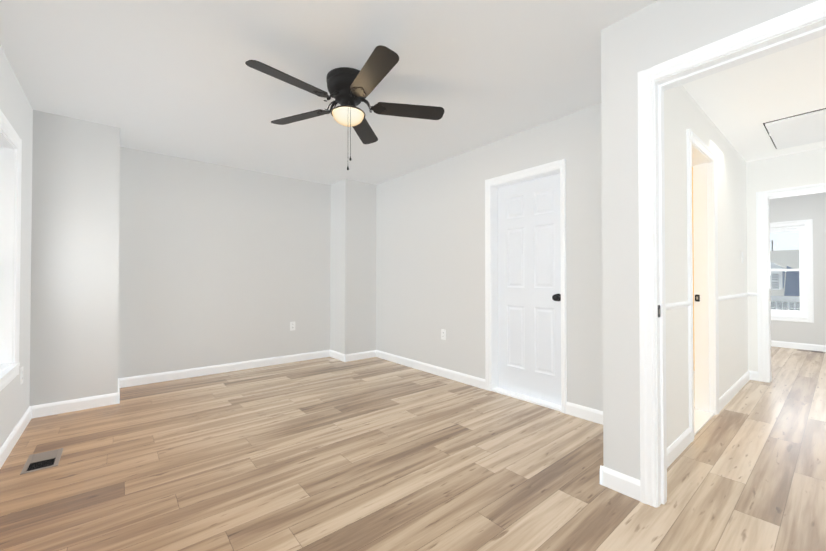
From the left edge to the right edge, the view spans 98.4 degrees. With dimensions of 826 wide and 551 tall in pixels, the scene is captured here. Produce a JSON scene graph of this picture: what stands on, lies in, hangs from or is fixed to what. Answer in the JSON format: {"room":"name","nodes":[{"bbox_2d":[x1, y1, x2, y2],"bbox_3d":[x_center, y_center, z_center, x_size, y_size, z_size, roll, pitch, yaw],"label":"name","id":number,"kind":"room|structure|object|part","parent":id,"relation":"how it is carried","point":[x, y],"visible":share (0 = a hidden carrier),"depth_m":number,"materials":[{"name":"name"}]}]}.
{"room":"empty bedroom","nodes":[
{"label":"empty bedroom","id":0,"kind":"room"},
{"bbox_2d":[0,45,32,447],"bbox_3d":[-1.748,-0.114,1.135,0.200,2.420,5.680,1,-1,-40],"label":"wall","id":1,"kind":"structure","parent":0,"point":[16,108],"depth_m":2.53,"materials":[{"name":"paint"}]},
{"bbox_2d":[0,109,21,390],"bbox_3d":[-2.404,-0.131,2.050,0.107,1.577,0.847,1,-1,-40],"label":"window","id":2,"kind":"structure","parent":1,"relation":"in","point":[10,187],"depth_m":2.30,"materials":[{"name":"paint"}]},
{"bbox_2d":[0,406,31,468],"bbox_3d":[-1.484,1.047,0.971,0.014,0.095,4.710,1,-1,-40],"label":"baseboard","id":3,"kind":"structure","parent":1,"relation":"attached to","point":[8,445],"depth_m":2.32,"materials":[{"name":"paint"}]},
{"bbox_2d":[29,110,119,405],"bbox_3d":[-2.969,-0.091,3.181,0.530,2.420,0.570,1,-1,-40],"label":"wall","id":4,"kind":"structure","parent":0,"point":[74,262],"depth_m":2.95,"materials":[{"name":"paint"}]},
{"bbox_2d":[30,392,119,417],"bbox_3d":[-2.778,1.069,2.948,0.544,0.095,0.014,1,-1,-40],"label":"baseboard","id":5,"kind":"structure","parent":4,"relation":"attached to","point":[48,409],"depth_m":2.93,"materials":[{"name":"white wood"}]},
{"bbox_2d":[118,379,119,402],"bbox_3d":[-2.755,1.073,3.337,0.014,0.095,0.584,1,-1,-40],"label":"baseboard","id":6,"kind":"structure","parent":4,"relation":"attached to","point":[118,391],"depth_m":3.21,"materials":[{"name":"paint"}]},
{"bbox_2d":[118,147,330,377],"bbox_3d":[-2.079,-0.077,4.419,3.480,2.420,0.200,1,-1,-40],"label":"wall","id":7,"kind":"structure","parent":0,"point":[220,264],"depth_m":4.12,"materials":[{"name":"paint"}]},
{"bbox_2d":[118,350,329,387],"bbox_3d":[-2.053,1.084,4.288,2.310,0.095,0.014,1,-1,-40],"label":"baseboard","id":8,"kind":"structure","parent":7,"relation":"attached to","point":[166,376],"depth_m":4.10,"materials":[{"name":"paint"}]},
{"bbox_2d":[290,322,294,330],"bbox_3d":[-1.582,0.666,4.688,0.070,0.115,0.007,1,-1,-40],"label":"electrical outlet","id":9,"kind":"object","parent":7,"relation":"attached to","point":[292,326],"visible":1,"depth_m":4.68,"materials":[{"name":"white plastic"}]},
{"bbox_2d":[0,0,658,184],"bbox_3d":[-0.430,-1.361,2.254,3.720,0.100,5.800,1,-1,-40],"label":"ceiling","id":10,"kind":"structure","parent":0,"point":[178,78],"depth_m":2.28,"materials":[{"name":"paint"}]},
{"bbox_2d":[245,45,444,169],"bbox_3d":[-0.442,-0.988,2.341,1.249,0.645,1.259,1,-1,-40],"label":"ceiling fan","id":11,"kind":"object","parent":10,"relation":"hanging from","point":[350,89],"visible":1,"depth_m":2.28,"materials":[{"name":"black metal"}]},
{"bbox_2d":[330,179,375,353],"bbox_3d":[-0.842,-0.070,5.034,0.490,2.420,0.430,1,-1,-40],"label":"column","id":12,"kind":"structure","parent":0,"point":[353,273],"depth_m":4.86,"materials":[{"name":"paint"}]},
{"bbox_2d":[330,350,345,361],"bbox_3d":[-1.032,1.090,4.855,0.014,0.095,0.444,1,-1,-40],"label":"baseboard","id":13,"kind":"structure","parent":12,"relation":"attached to","point":[337,355],"depth_m":4.83,"materials":[{"name":"paint"}]},
{"bbox_2d":[344,350,375,361],"bbox_3d":[-0.706,1.090,4.846,0.504,0.095,0.014,1,-1,-40],"label":"baseboard","id":14,"kind":"structure","parent":12,"relation":"attached to","point":[360,355],"depth_m":4.83,"materials":[{"name":"paint"}]},
{"bbox_2d":[0,346,825,550],"bbox_3d":[1.661,1.153,3.958,9.150,0.050,5.800,1,-1,-40],"label":"floor","id":15,"kind":"structure","parent":0,"point":[334,454],"depth_m":2.00,"materials":[{"name":"brown wood"}]},
{"bbox_2d":[20,448,62,474],"bbox_3d":[-2.212,1.105,2.133,0.150,0.004,0.280,1,-1,-40],"label":"floor vent","id":16,"kind":"object","parent":15,"relation":"in","point":[42,460],"visible":1,"depth_m":2.12,"materials":[{"name":"brown metal"}]},
{"bbox_2d":[492,387,560,411],"bbox_3d":[1.040,1.112,3.233,0.132,0.016,0.705,1,-1,-40],"label":"threshold","id":17,"kind":"object","parent":15,"relation":"on","point":[547,404],"visible":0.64,"depth_m":3.19,"materials":[{"name":"paint"}]},
{"bbox_2d":[694,375,694,408],"bbox_3d":[2.487,1.118,3.439,2.260,0.008,0.555,1,-1,-40],"label":"floor","id":18,"kind":"structure","parent":15,"relation":"on","point":[694,391],"depth_m":3.41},
{"bbox_2d":[797,349,825,352],"bbox_3d":[6.002,1.141,5.373,0.150,0.004,0.280,1,-1,-40],"label":"floor vent","id":19,"kind":"object","parent":15,"relation":"in","point":[811,351],"visible":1,"depth_m":5.36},
{"bbox_2d":[376,103,602,410],"bbox_3d":[0.482,-0.083,3.937,0.150,2.420,3.810,1,-1,-40],"label":"wall","id":20,"kind":"structure","parent":0,"point":[430,252],"depth_m":3.71,"materials":[{"name":"paint"}]},
{"bbox_2d":[376,350,484,388],"bbox_3d":[0.099,1.083,4.259,0.014,0.095,1.945,1,-1,-40],"label":"baseboard","id":21,"kind":"structure","parent":20,"relation":"attached to","point":[456,376],"depth_m":4.07,"materials":[{"name":"paint"}]},
{"bbox_2d":[441,329,445,339],"bbox_3d":[0.339,0.658,3.979,0.007,0.115,0.070,1,-1,-40],"label":"electrical outlet","id":22,"kind":"object","parent":20,"relation":"attached to","point":[443,334],"visible":1,"depth_m":3.97,"materials":[{"name":"white plastic"}]},
{"bbox_2d":[485,159,566,413],"bbox_3d":[1.049,0.116,3.250,0.151,2.008,0.743,1,-1,-40],"label":"door frame","id":23,"kind":"structure","parent":20,"relation":"attached to","point":[494,286],"depth_m":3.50,"materials":[{"name":"paint"}]},
{"bbox_2d":[498,173,560,404],"bbox_3d":[1.053,0.116,3.255,0.099,1.972,0.699,1,-1,-40],"label":"closet door","id":24,"kind":"structure","parent":20,"relation":"in","point":[529,301],"depth_m":3.25,"materials":[{"name":"paint"}]},
{"bbox_2d":[566,402,602,424],"bbox_3d":[1.437,1.066,2.643,0.014,0.095,0.618,1,-1,-40],"label":"baseboard","id":25,"kind":"structure","parent":20,"relation":"attached to","point":[585,413],"depth_m":2.76,"materials":[{"name":"paint"}]},
{"bbox_2d":[664,85,747,447],"bbox_3d":[2.431,-0.093,2.964,3.290,2.420,0.125,1,-1,-40],"label":"wall","id":26,"kind":"structure","parent":0,"point":[683,111],"depth_m":2.43,"materials":[{"name":"paint"}]},
{"bbox_2d":[666,301,690,309],"bbox_3d":[1.532,0.186,2.125,0.838,0.037,0.016,1,-1,-40],"label":"trim","id":27,"kind":"structure","parent":26,"relation":"attached to","point":[670,306],"depth_m":2.21,"materials":[{"name":"paint"}]},
{"bbox_2d":[667,427,691,467],"bbox_3d":[1.531,1.060,2.116,0.838,0.095,0.014,1,-1,-40],"label":"baseboard","id":28,"kind":"structure","parent":26,"relation":"attached to","point":[677,447],"depth_m":2.20,"materials":[{"name":"paint"}]},
{"bbox_2d":[686,128,718,441],"bbox_3d":[2.129,0.064,2.701,0.814,2.100,0.144,1,-1,-40],"label":"door frame","id":29,"kind":"structure","parent":26,"relation":"attached to","point":[703,280],"depth_m":2.89,"materials":[{"name":"paint"}]},
{"bbox_3d":[2.348,0.186,2.945,0.002,0.058,0.032,1,-1,-40],"label":"bathroom jamb strike","id":30,"kind":"part","parent":29,"relation":"part of","materials":[{"name":"black metal"}]},
{"bbox_2d":[694,409,713,435],"bbox_3d":[2.123,1.108,2.696,0.654,0.012,0.125,1,-1,-40],"label":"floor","id":31,"kind":"structure","parent":26,"relation":"attached to","point":[702,418],"depth_m":2.75,"materials":[{"name":"paint"}]},
{"bbox_2d":[718,293,748,300],"bbox_3d":[3.066,0.200,3.396,1.518,0.037,0.016,1,-1,-40],"label":"trim","id":32,"kind":"structure","parent":26,"relation":"attached to","point":[722,298],"depth_m":3.29,"materials":[{"name":"paint"}]},
{"bbox_2d":[719,371,749,411],"bbox_3d":[3.065,1.074,3.387,1.518,0.095,0.014,1,-1,-40],"label":"baseboard","id":33,"kind":"structure","parent":26,"relation":"attached to","point":[729,394],"depth_m":3.28,"materials":[{"name":"paint"}]},
{"bbox_2d":[601,0,818,479],"bbox_3d":[1.527,-0.111,1.375,0.130,2.420,1.470,1,-1,-40],"label":"wall","id":34,"kind":"structure","parent":0,"point":[650,36],"depth_m":1.80,"materials":[{"name":"paint"}]},
{"bbox_2d":[600,465,640,500],"bbox_3d":[1.055,1.056,1.819,0.014,0.095,0.192,1,-1,-40],"label":"baseboard","id":35,"kind":"structure","parent":34,"relation":"attached to","point":[624,484],"depth_m":1.81,"materials":[{"name":"paint"}]},
{"bbox_2d":[638,0,825,507],"bbox_3d":[1.457,0.047,1.444,0.150,2.106,0.914,1,-1,-40],"label":"door frame","id":36,"kind":"structure","parent":34,"relation":"attached to","point":[792,20],"depth_m":1.72,"materials":[{"name":"paint"}]},
{"bbox_2d":[682,35,825,161],"bbox_3d":[2.831,-1.304,2.494,3.290,0.100,1.130,1,-1,-40],"label":"ceiling","id":37,"kind":"structure","parent":0,"point":[740,105],"depth_m":2.47,"materials":[{"name":"paint"}]},
{"bbox_2d":[763,108,825,149],"bbox_3d":[3.425,-1.237,2.953,0.894,0.024,0.664,1,-1,-40],"label":"ceiling panel","id":38,"kind":"object","parent":37,"relation":"attached to","point":[798,130],"visible":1,"depth_m":3.00,"materials":[{"name":"paint"}]},
{"bbox_2d":[692,148,825,371],"bbox_3d":[4.139,-0.089,3.363,0.150,2.420,4.100,1,-1,-40],"label":"wall","id":39,"kind":"structure","parent":0,"point":[804,168],"depth_m":3.82,"materials":[{"name":"paint"}]},
{"bbox_2d":[748,370,757,380],"bbox_3d":[3.665,1.079,3.842,0.014,0.095,0.078,1,-1,-40],"label":"baseboard","id":40,"kind":"structure","parent":39,"relation":"attached to","point":[753,375],"depth_m":3.83,"materials":[{"name":"paint"}]},
{"bbox_2d":[756,183,825,382],"bbox_3d":[3.997,0.113,3.543,0.140,2.020,0.822,1,-1,-40],"label":"door frame","id":41,"kind":"structure","parent":39,"relation":"attached to","point":[762,282],"depth_m":3.78,"materials":[{"name":"paint"}]},
{"bbox_2d":[770,192,825,344],"bbox_3d":[6.415,-0.068,5.248,0.200,2.420,4.100,1,-1,-40],"label":"wall","id":42,"kind":"structure","parent":0,"point":[802,207],"depth_m":5.45,"materials":[{"name":"paint"}]},
{"bbox_2d":[770,219,813,322],"bbox_3d":[5.896,-0.067,5.819,0.192,1.582,0.852,1,-1,-40],"label":"room window","id":43,"kind":"structure","parent":42,"relation":"in","point":[802,280],"depth_m":5.59,"materials":[{"name":"white plastic"}]},
{"bbox_2d":[771,340,825,351],"bbox_3d":[6.332,1.094,5.167,0.014,0.095,3.700,1,-1,-40],"label":"baseboard","id":44,"kind":"structure","parent":42,"relation":"attached to","point":[803,346],"depth_m":5.55,"materials":[{"name":"paint"}]},
{"label":"outside","id":45,"kind":"structure","parent":0,"visible":0},
{"bbox_2d":[770,240,799,309],"bbox_3d":[30.512,2.625,31.613,4.291,11.620,30.000,1,-1,-40],"label":"house","id":46,"kind":"structure","parent":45,"point":[786,259],"depth_m":29.50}
]}

